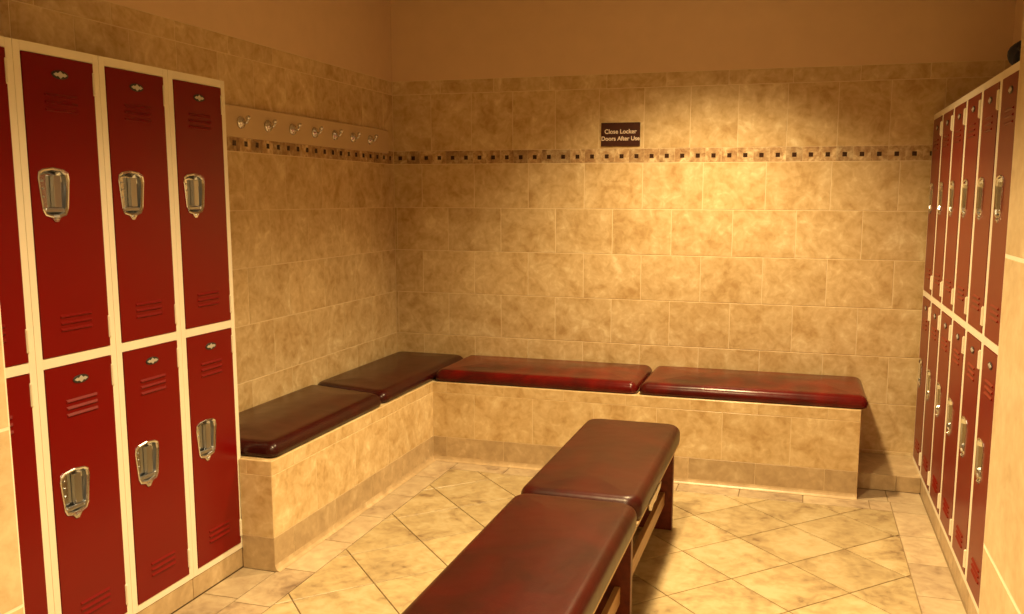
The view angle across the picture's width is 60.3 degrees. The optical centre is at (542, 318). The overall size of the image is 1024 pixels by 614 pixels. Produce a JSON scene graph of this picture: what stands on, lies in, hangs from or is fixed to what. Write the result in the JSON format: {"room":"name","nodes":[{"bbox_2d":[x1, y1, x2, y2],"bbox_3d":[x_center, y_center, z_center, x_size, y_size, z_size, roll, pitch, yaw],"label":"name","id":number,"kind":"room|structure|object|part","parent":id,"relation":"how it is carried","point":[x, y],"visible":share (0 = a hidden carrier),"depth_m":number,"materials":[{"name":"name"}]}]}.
{"room":"changing room","nodes":[
{"label":"changing room","id":0,"kind":"room"},
{"bbox_2d":[0,310,24,613],"bbox_3d":[-2.107,-0.006,0.721,0.350,2.700,3.485,2,8,16],"label":"wall","id":1,"kind":"structure","parent":0,"point":[11,585],"depth_m":2.40,"materials":[{"name":"tile"}]},
{"bbox_2d":[136,547,243,613],"bbox_3d":[-1.513,1.013,2.942,0.332,0.080,1.238,2,8,16],"label":"trim","id":2,"kind":"structure","parent":1,"relation":"attached to","point":[202,582],"depth_m":3.21,"materials":[{"name":"tile"}]},
{"bbox_2d":[0,36,54,613],"bbox_3d":[-1.619,0.146,2.384,0.326,1.787,0.304,2,8,16],"label":"locker","id":3,"kind":"object","parent":2,"relation":"on","point":[15,297],"visible":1,"depth_m":2.43,"materials":[{"name":"red metal"}]},
{"bbox_3d":[-1.477,-0.283,2.283,0.025,0.852,0.253,2,8,16],"label":"door","id":4,"kind":"part","parent":3,"relation":"part of","materials":[{"name":"red metal"}]},
{"bbox_3d":[-1.480,0.592,2.404,0.025,0.848,0.253,2,8,16],"label":"door","id":5,"kind":"part","parent":3,"relation":"part of","materials":[{"name":"red metal"}]},
{"bbox_2d":[11,38,132,613],"bbox_3d":[-1.534,0.106,2.674,0.326,1.787,0.304,2,8,16],"label":"locker","id":6,"kind":"object","parent":2,"relation":"on","point":[57,90],"visible":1,"depth_m":2.61,"materials":[{"name":"red metal"}]},
{"bbox_3d":[-1.403,-0.354,2.521,0.028,0.155,0.112,2,8,16],"label":"handle","id":7,"kind":"part","parent":6,"relation":"part of","materials":[{"name":"silver metal"}]},
{"bbox_3d":[-1.381,-0.696,2.519,0.004,0.025,0.060,2,8,16],"label":"emblem plate","id":8,"kind":"part","parent":6,"relation":"part of","materials":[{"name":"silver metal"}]},
{"bbox_3d":[-1.391,-0.322,2.573,0.025,0.852,0.253,2,8,16],"label":"door","id":9,"kind":"part","parent":6,"relation":"part of","materials":[{"name":"red metal"}]},
{"bbox_3d":[-1.406,0.523,2.642,0.028,0.155,0.112,2,8,16],"label":"handle","id":10,"kind":"part","parent":6,"relation":"part of","materials":[{"name":"silver metal"}]},
{"bbox_3d":[-1.384,0.180,2.640,0.004,0.025,0.060,2,8,16],"label":"emblem plate","id":11,"kind":"part","parent":6,"relation":"part of","materials":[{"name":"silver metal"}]},
{"bbox_3d":[-1.395,0.552,2.694,0.025,0.848,0.253,2,8,16],"label":"door","id":12,"kind":"part","parent":6,"relation":"part of","materials":[{"name":"red metal"}]},
{"bbox_2d":[98,56,193,613],"bbox_3d":[-1.448,0.067,2.964,0.326,1.787,0.304,2,8,16],"label":"locker","id":13,"kind":"object","parent":2,"relation":"on","point":[134,100],"visible":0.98,"depth_m":2.90,"materials":[{"name":"red metal"}]},
{"bbox_3d":[-1.317,-0.393,2.811,0.028,0.155,0.112,2,8,16],"label":"handle","id":14,"kind":"part","parent":13,"relation":"part of","materials":[{"name":"silver metal"}]},
{"bbox_3d":[-1.295,-0.736,2.809,0.004,0.025,0.060,2,8,16],"label":"emblem plate","id":15,"kind":"part","parent":13,"relation":"part of","materials":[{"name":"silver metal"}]},
{"bbox_3d":[-1.306,-0.362,2.863,0.025,0.852,0.253,2,8,16],"label":"door","id":16,"kind":"part","parent":13,"relation":"part of","materials":[{"name":"red metal"}]},
{"bbox_3d":[-1.320,0.483,2.932,0.028,0.155,0.112,2,8,16],"label":"handle","id":17,"kind":"part","parent":13,"relation":"part of","materials":[{"name":"silver metal"}]},
{"bbox_3d":[-1.299,0.141,2.930,0.004,0.025,0.060,2,8,16],"label":"emblem plate","id":18,"kind":"part","parent":13,"relation":"part of","materials":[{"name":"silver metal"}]},
{"bbox_3d":[-1.309,0.513,2.984,0.025,0.848,0.253,2,8,16],"label":"door","id":19,"kind":"part","parent":13,"relation":"part of","materials":[{"name":"red metal"}]},
{"bbox_2d":[167,70,242,576],"bbox_3d":[-1.363,0.027,3.254,0.326,1.787,0.304,2,8,16],"label":"locker","id":20,"kind":"object","parent":2,"relation":"on","point":[197,116],"visible":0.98,"depth_m":3.19,"materials":[{"name":"red metal"}]},
{"bbox_3d":[-1.232,-0.433,3.102,0.028,0.155,0.112,2,8,16],"label":"handle","id":21,"kind":"part","parent":20,"relation":"part of","materials":[{"name":"silver metal"}]},
{"bbox_3d":[-1.210,-0.775,3.099,0.004,0.025,0.060,2,8,16],"label":"emblem plate","id":22,"kind":"part","parent":20,"relation":"part of","materials":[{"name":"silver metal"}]},
{"bbox_3d":[-1.220,-0.401,3.154,0.025,0.852,0.253,2,8,16],"label":"door","id":23,"kind":"part","parent":20,"relation":"part of","materials":[{"name":"red metal"}]},
{"bbox_3d":[-1.235,0.444,3.222,0.028,0.155,0.112,2,8,16],"label":"handle","id":24,"kind":"part","parent":20,"relation":"part of","materials":[{"name":"silver metal"}]},
{"bbox_3d":[-1.213,0.101,3.220,0.004,0.025,0.060,2,8,16],"label":"emblem plate","id":25,"kind":"part","parent":20,"relation":"part of","materials":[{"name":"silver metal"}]},
{"bbox_3d":[-1.224,0.473,3.274,0.025,0.848,0.253,2,8,16],"label":"door","id":26,"kind":"part","parent":20,"relation":"part of","materials":[{"name":"red metal"}]},
{"bbox_2d":[0,0,396,411],"bbox_3d":[-1.890,-0.159,2.274,0.121,2.820,6.601,2,8,16],"label":"wall","id":27,"kind":"structure","parent":0,"point":[312,227],"depth_m":4.29,"materials":[{"name":"tile"}]},
{"bbox_2d":[225,104,388,152],"bbox_3d":[-1.197,-0.921,4.308,0.020,0.134,1.936,2,8,16],"label":"board","id":28,"kind":"object","parent":27,"relation":"attached to","point":[255,129],"visible":0.55,"depth_m":4.31,"materials":[{"name":"paint"}]},
{"bbox_2d":[237,115,250,128],"bbox_3d":[-1.298,-0.857,3.843,0.050,0.058,0.054,2,8,16],"label":"coat hook","id":29,"kind":"object","parent":28,"relation":"attached to","point":[241,123],"visible":1,"depth_m":3.84,"materials":[{"name":"silver metal"}]},
{"bbox_3d":[-1.313,-0.856,3.848,0.018,0.054,0.054,2,8,16],"label":"plate","id":30,"kind":"part","parent":29,"relation":"part of","materials":[{"name":"silver metal"}]},
{"bbox_2d":[264,119,276,131],"bbox_3d":[-1.240,-0.883,4.038,0.050,0.058,0.054,2,8,16],"label":"coat hook","id":31,"kind":"object","parent":28,"relation":"attached to","point":[268,126],"visible":1,"depth_m":4.03,"materials":[{"name":"silver metal"}]},
{"bbox_3d":[-1.255,-0.882,4.042,0.018,0.054,0.054,2,8,16],"label":"plate","id":32,"kind":"part","parent":31,"relation":"part of","materials":[{"name":"silver metal"}]},
{"bbox_2d":[289,123,301,134],"bbox_3d":[-1.182,-0.910,4.234,0.050,0.058,0.054,2,8,16],"label":"coat hook","id":33,"kind":"object","parent":28,"relation":"attached to","point":[292,128],"visible":1,"depth_m":4.22,"materials":[{"name":"silver metal"}]},
{"bbox_3d":[-1.197,-0.909,4.238,0.018,0.054,0.054,2,8,16],"label":"plate","id":34,"kind":"part","parent":33,"relation":"part of","materials":[{"name":"silver metal"}]},
{"bbox_2d":[312,126,323,137],"bbox_3d":[-1.125,-0.936,4.427,0.050,0.058,0.054,2,8,16],"label":"coat hook","id":35,"kind":"object","parent":28,"relation":"attached to","point":[315,133],"visible":1,"depth_m":4.42,"materials":[{"name":"silver metal"}]},
{"bbox_3d":[-1.141,-0.935,4.431,0.018,0.054,0.054,2,8,16],"label":"plate","id":36,"kind":"part","parent":35,"relation":"part of","materials":[{"name":"silver metal"}]},
{"bbox_2d":[332,129,342,139],"bbox_3d":[-1.069,-0.962,4.617,0.050,0.058,0.054,2,8,16],"label":"coat hook","id":37,"kind":"object","parent":28,"relation":"attached to","point":[335,135],"visible":1,"depth_m":4.61,"materials":[{"name":"silver metal"}]},
{"bbox_3d":[-1.084,-0.961,4.622,0.018,0.054,0.054,2,8,16],"label":"plate","id":38,"kind":"part","parent":37,"relation":"part of","materials":[{"name":"silver metal"}]},
{"bbox_2d":[350,132,360,142],"bbox_3d":[-1.014,-0.988,4.803,0.050,0.058,0.054,2,8,16],"label":"coat hook","id":39,"kind":"object","parent":28,"relation":"attached to","point":[353,136],"visible":1,"depth_m":4.79,"materials":[{"name":"silver metal"}]},
{"bbox_3d":[-1.030,-0.987,4.808,0.018,0.054,0.054,2,8,16],"label":"plate","id":40,"kind":"part","parent":39,"relation":"part of","materials":[{"name":"silver metal"}]},
{"bbox_2d":[368,134,377,144],"bbox_3d":[-0.958,-1.014,4.995,0.050,0.058,0.054,2,8,16],"label":"coat hook","id":41,"kind":"object","parent":28,"relation":"attached to","point":[370,138],"visible":1,"depth_m":4.99,"materials":[{"name":"silver metal"}]},
{"bbox_3d":[-0.973,-1.013,4.999,0.018,0.054,0.054,2,8,16],"label":"plate","id":42,"kind":"part","parent":41,"relation":"part of","materials":[{"name":"silver metal"}]},
{"bbox_2d":[171,461,967,613],"bbox_3d":[-0.226,1.252,1.975,3.600,0.120,6.840,2,8,16],"label":"floor","id":43,"kind":"structure","parent":0,"point":[726,550],"depth_m":3.58,"materials":[{"name":"tile"}]},
{"bbox_2d":[401,419,679,613],"bbox_3d":[0.108,0.819,2.956,0.425,0.473,2.130,2,8,16],"label":"bench","id":44,"kind":"object","parent":43,"relation":"on","point":[563,544],"visible":1,"depth_m":2.69,"materials":[{"name":"leather"}]},
{"bbox_2d":[401,494,636,613],"bbox_3d":[-0.039,0.696,2.428,0.425,0.088,1.075,2,8,16],"label":"cushion","id":45,"kind":"object","parent":44,"relation":"on","point":[541,553],"depth_m":2.40,"materials":[{"name":"leather"}]},
{"bbox_2d":[521,419,679,519],"bbox_3d":[0.261,0.557,3.446,0.425,0.088,1.045,2,8,16],"label":"cushion","id":46,"kind":"object","parent":44,"relation":"on","point":[621,461],"depth_m":3.28,"materials":[{"name":"leather"}]},
{"bbox_3d":[0.113,0.866,2.975,0.376,0.373,0.032,2,8,16],"label":"leg","id":47,"kind":"part","parent":44,"relation":"part of","materials":[{"name":"brown wood"}]},
{"bbox_3d":[0.390,0.738,3.915,0.376,0.373,0.032,2,8,16],"label":"leg","id":48,"kind":"part","parent":44,"relation":"part of","materials":[{"name":"brown wood"}]},
{"bbox_2d":[239,378,860,571],"bbox_3d":[0.091,0.668,4.163,2.705,0.442,2.108,2,8,16],"label":"tiled bench","id":49,"kind":"object","parent":43,"relation":"on","point":[292,501],"visible":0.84,"depth_m":4.38,"materials":[{"name":"tile"}]},
{"bbox_2d":[239,385,380,457],"bbox_3d":[-1.114,0.432,3.955,0.465,0.072,1.044,2,8,16],"label":"seat cushion","id":50,"kind":"object","parent":49,"relation":"on","point":[272,428],"visible":0.8,"depth_m":3.82,"materials":[{"name":"leather"}]},
{"bbox_2d":[318,351,462,402],"bbox_3d":[-0.839,0.305,4.893,0.462,0.070,1.109,2,8,16],"label":"seat cushion","id":51,"kind":"object","parent":49,"relation":"on","point":[392,376],"visible":0.88,"depth_m":4.73,"materials":[{"name":"leather"}]},
{"bbox_2d":[435,355,651,393],"bbox_3d":[0.015,0.299,4.947,1.132,0.074,0.538,2,8,16],"label":"seat cushion","id":52,"kind":"object","parent":49,"relation":"on","point":[476,369],"visible":0.96,"depth_m":4.79,"materials":[{"name":"leather"}]},
{"bbox_2d":[640,366,867,408],"bbox_3d":[1.102,0.346,4.633,1.116,0.074,0.538,2,8,16],"label":"seat cushion","id":53,"kind":"object","parent":49,"relation":"on","point":[672,381],"visible":1,"depth_m":4.47,"materials":[{"name":"leather"}]},
{"bbox_2d":[390,0,1015,456],"bbox_3d":[0.722,-0.522,4.987,3.600,2.820,0.121,2,8,16],"label":"wall","id":54,"kind":"structure","parent":0,"point":[769,212],"depth_m":4.88,"materials":[{"name":"tile"}]},
{"bbox_2d":[601,122,639,145],"bbox_3d":[0.435,-1.030,4.934,0.222,0.130,0.007,2,8,16],"label":"wall sign","id":55,"kind":"object","parent":54,"relation":"attached to","point":[626,133],"visible":1,"depth_m":4.93,"materials":[{"name":"plastic"}]},
{"bbox_2d":[978,14,1023,613],"bbox_3d":[0.949,0.043,0.447,0.360,2.700,4.665,2,8,16],"label":"wall","id":56,"kind":"structure","parent":0,"point":[1002,574],"depth_m":2.60,"materials":[{"name":"tile"}]},
{"bbox_2d":[857,452,977,613],"bbox_3d":[1.718,0.909,3.782,0.646,0.081,1.985,2,8,16],"label":"trim","id":57,"kind":"structure","parent":56,"relation":"attached to","point":[898,473],"depth_m":4.41,"materials":[{"name":"tile"}]},
{"bbox_2d":[913,109,943,474],"bbox_3d":[2.066,-0.112,4.358,0.326,1.787,0.317,2,8,16],"label":"locker","id":58,"kind":"object","parent":57,"relation":"on","point":[938,117],"visible":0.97,"depth_m":4.38,"materials":[{"name":"red metal"}]},
{"bbox_3d":[1.937,0.279,4.508,0.028,0.155,0.112,2,8,16],"label":"handle","id":59,"kind":"part","parent":58,"relation":"part of","materials":[{"name":"silver metal"}]},
{"bbox_3d":[1.924,0.322,4.459,0.025,0.848,0.266,2,8,16],"label":"door","id":60,"kind":"part","parent":58,"relation":"part of","materials":[{"name":"red metal"}]},
{"bbox_3d":[1.941,-0.598,4.387,0.028,0.155,0.112,2,8,16],"label":"handle","id":61,"kind":"part","parent":58,"relation":"part of","materials":[{"name":"silver metal"}]},
{"bbox_3d":[1.927,-0.552,4.339,0.025,0.852,0.266,2,8,16],"label":"door","id":62,"kind":"part","parent":58,"relation":"part of","materials":[{"name":"red metal"}]},
{"bbox_2d":[920,102,954,496],"bbox_3d":[1.977,-0.070,4.055,0.326,1.787,0.317,2,8,16],"label":"locker","id":63,"kind":"object","parent":57,"relation":"on","point":[948,118],"visible":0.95,"depth_m":4.07,"materials":[{"name":"red metal"}]},
{"bbox_3d":[1.848,0.320,4.205,0.028,0.155,0.112,2,8,16],"label":"handle","id":64,"kind":"part","parent":63,"relation":"part of","materials":[{"name":"silver metal"}]},
{"bbox_3d":[1.835,0.364,4.157,0.025,0.848,0.266,2,8,16],"label":"door","id":65,"kind":"part","parent":63,"relation":"part of","materials":[{"name":"red metal"}]},
{"bbox_3d":[1.851,-0.556,4.084,0.028,0.155,0.112,2,8,16],"label":"handle","id":66,"kind":"part","parent":63,"relation":"part of","materials":[{"name":"silver metal"}]},
{"bbox_3d":[1.838,-0.511,4.036,0.025,0.852,0.266,2,8,16],"label":"door","id":67,"kind":"part","parent":63,"relation":"part of","materials":[{"name":"red metal"}]},
{"bbox_2d":[929,94,967,519],"bbox_3d":[1.888,-0.029,3.752,0.326,1.787,0.317,2,8,16],"label":"locker","id":68,"kind":"object","parent":57,"relation":"on","point":[960,113],"visible":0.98,"depth_m":3.77,"materials":[{"name":"red metal"}]},
{"bbox_3d":[1.759,0.362,3.902,0.028,0.155,0.112,2,8,16],"label":"handle","id":69,"kind":"part","parent":68,"relation":"part of","materials":[{"name":"silver metal"}]},
{"bbox_3d":[1.745,0.405,3.854,0.025,0.848,0.266,2,8,16],"label":"door","id":70,"kind":"part","parent":68,"relation":"part of","materials":[{"name":"red metal"}]},
{"bbox_3d":[1.762,-0.515,3.781,0.028,0.155,0.112,2,8,16],"label":"handle","id":71,"kind":"part","parent":68,"relation":"part of","materials":[{"name":"silver metal"}]},
{"bbox_3d":[1.749,-0.470,3.733,0.025,0.852,0.266,2,8,16],"label":"door","id":72,"kind":"part","parent":68,"relation":"part of","materials":[{"name":"red metal"}]},
{"bbox_2d":[939,84,983,548],"bbox_3d":[1.798,0.013,3.450,0.326,1.787,0.317,2,8,16],"label":"locker","id":73,"kind":"object","parent":57,"relation":"on","point":[975,97],"visible":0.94,"depth_m":3.47,"materials":[{"name":"red metal"}]},
{"bbox_3d":[1.669,0.403,3.599,0.028,0.155,0.112,2,8,16],"label":"handle","id":74,"kind":"part","parent":73,"relation":"part of","materials":[{"name":"silver metal"}]},
{"bbox_3d":[1.656,0.446,3.551,0.025,0.848,0.266,2,8,16],"label":"door","id":75,"kind":"part","parent":73,"relation":"part of","materials":[{"name":"red metal"}]},
{"bbox_3d":[1.673,-0.473,3.478,0.028,0.155,0.112,2,8,16],"label":"handle","id":76,"kind":"part","parent":73,"relation":"part of","materials":[{"name":"silver metal"}]},
{"bbox_3d":[1.659,-0.428,3.430,0.025,0.852,0.266,2,8,16],"label":"door","id":77,"kind":"part","parent":73,"relation":"part of","materials":[{"name":"red metal"}]},
{"bbox_2d":[951,72,1002,581],"bbox_3d":[1.709,0.054,3.147,0.326,1.787,0.317,2,8,16],"label":"locker","id":78,"kind":"object","parent":57,"relation":"on","point":[990,105],"visible":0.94,"depth_m":3.17,"materials":[{"name":"red metal"}]},
{"bbox_3d":[1.580,0.444,3.296,0.028,0.155,0.112,2,8,16],"label":"handle","id":79,"kind":"part","parent":78,"relation":"part of","materials":[{"name":"silver metal"}]},
{"bbox_3d":[1.567,0.488,3.248,0.025,0.848,0.266,2,8,16],"label":"door","id":80,"kind":"part","parent":78,"relation":"part of","materials":[{"name":"red metal"}]},
{"bbox_3d":[1.583,-0.432,3.175,0.028,0.155,0.112,2,8,16],"label":"handle","id":81,"kind":"part","parent":78,"relation":"part of","materials":[{"name":"silver metal"}]},
{"bbox_3d":[1.570,-0.387,3.127,0.025,0.852,0.266,2,8,16],"label":"door","id":82,"kind":"part","parent":78,"relation":"part of","materials":[{"name":"red metal"}]},
{"bbox_2d":[1007,40,1021,64],"bbox_3d":[1.663,-0.891,2.927,0.208,0.140,0.300,2,8,16],"label":"cloth bag","id":83,"kind":"object","parent":78,"relation":"on","point":[1013,55],"visible":0.7,"depth_m":2.93,"materials":[{"name":"black fabric"}]},
{"bbox_2d":[965,61,1019,612],"bbox_3d":[1.620,0.095,2.844,0.326,1.787,0.317,2,8,16],"label":"locker","id":84,"kind":"object","parent":57,"relation":"on","point":[1010,77],"visible":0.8,"depth_m":2.90,"materials":[{"name":"red metal"}]},
{"bbox_3d":[1.491,0.486,2.993,0.028,0.155,0.112,2,8,16],"label":"handle","id":85,"kind":"part","parent":84,"relation":"part of","materials":[{"name":"silver metal"}]},
{"bbox_3d":[1.477,0.529,2.945,0.025,0.848,0.266,2,8,16],"label":"door","id":86,"kind":"part","parent":84,"relation":"part of","materials":[{"name":"red metal"}]},
{"bbox_3d":[1.494,-0.391,2.873,0.028,0.155,0.112,2,8,16],"label":"handle","id":87,"kind":"part","parent":84,"relation":"part of","materials":[{"name":"silver metal"}]},
{"bbox_3d":[1.481,-0.346,2.825,0.025,0.852,0.266,2,8,16],"label":"door","id":88,"kind":"part","parent":84,"relation":"part of","materials":[{"name":"red metal"}]},
{"bbox_3d":[1.473,-0.720,2.776,0.004,0.025,0.060,2,8,16],"label":"emblem plate","id":89,"kind":"part","parent":84,"relation":"part of","materials":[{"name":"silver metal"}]},
{"bbox_2d":[1011,0,1023,65],"bbox_3d":[1.448,-0.014,1.313,0.126,2.820,6.606,2,8,16],"label":"wall","id":90,"kind":"structure","parent":0,"point":[1019,8],"depth_m":4.24,"materials":[{"name":"paint"}]}
]}

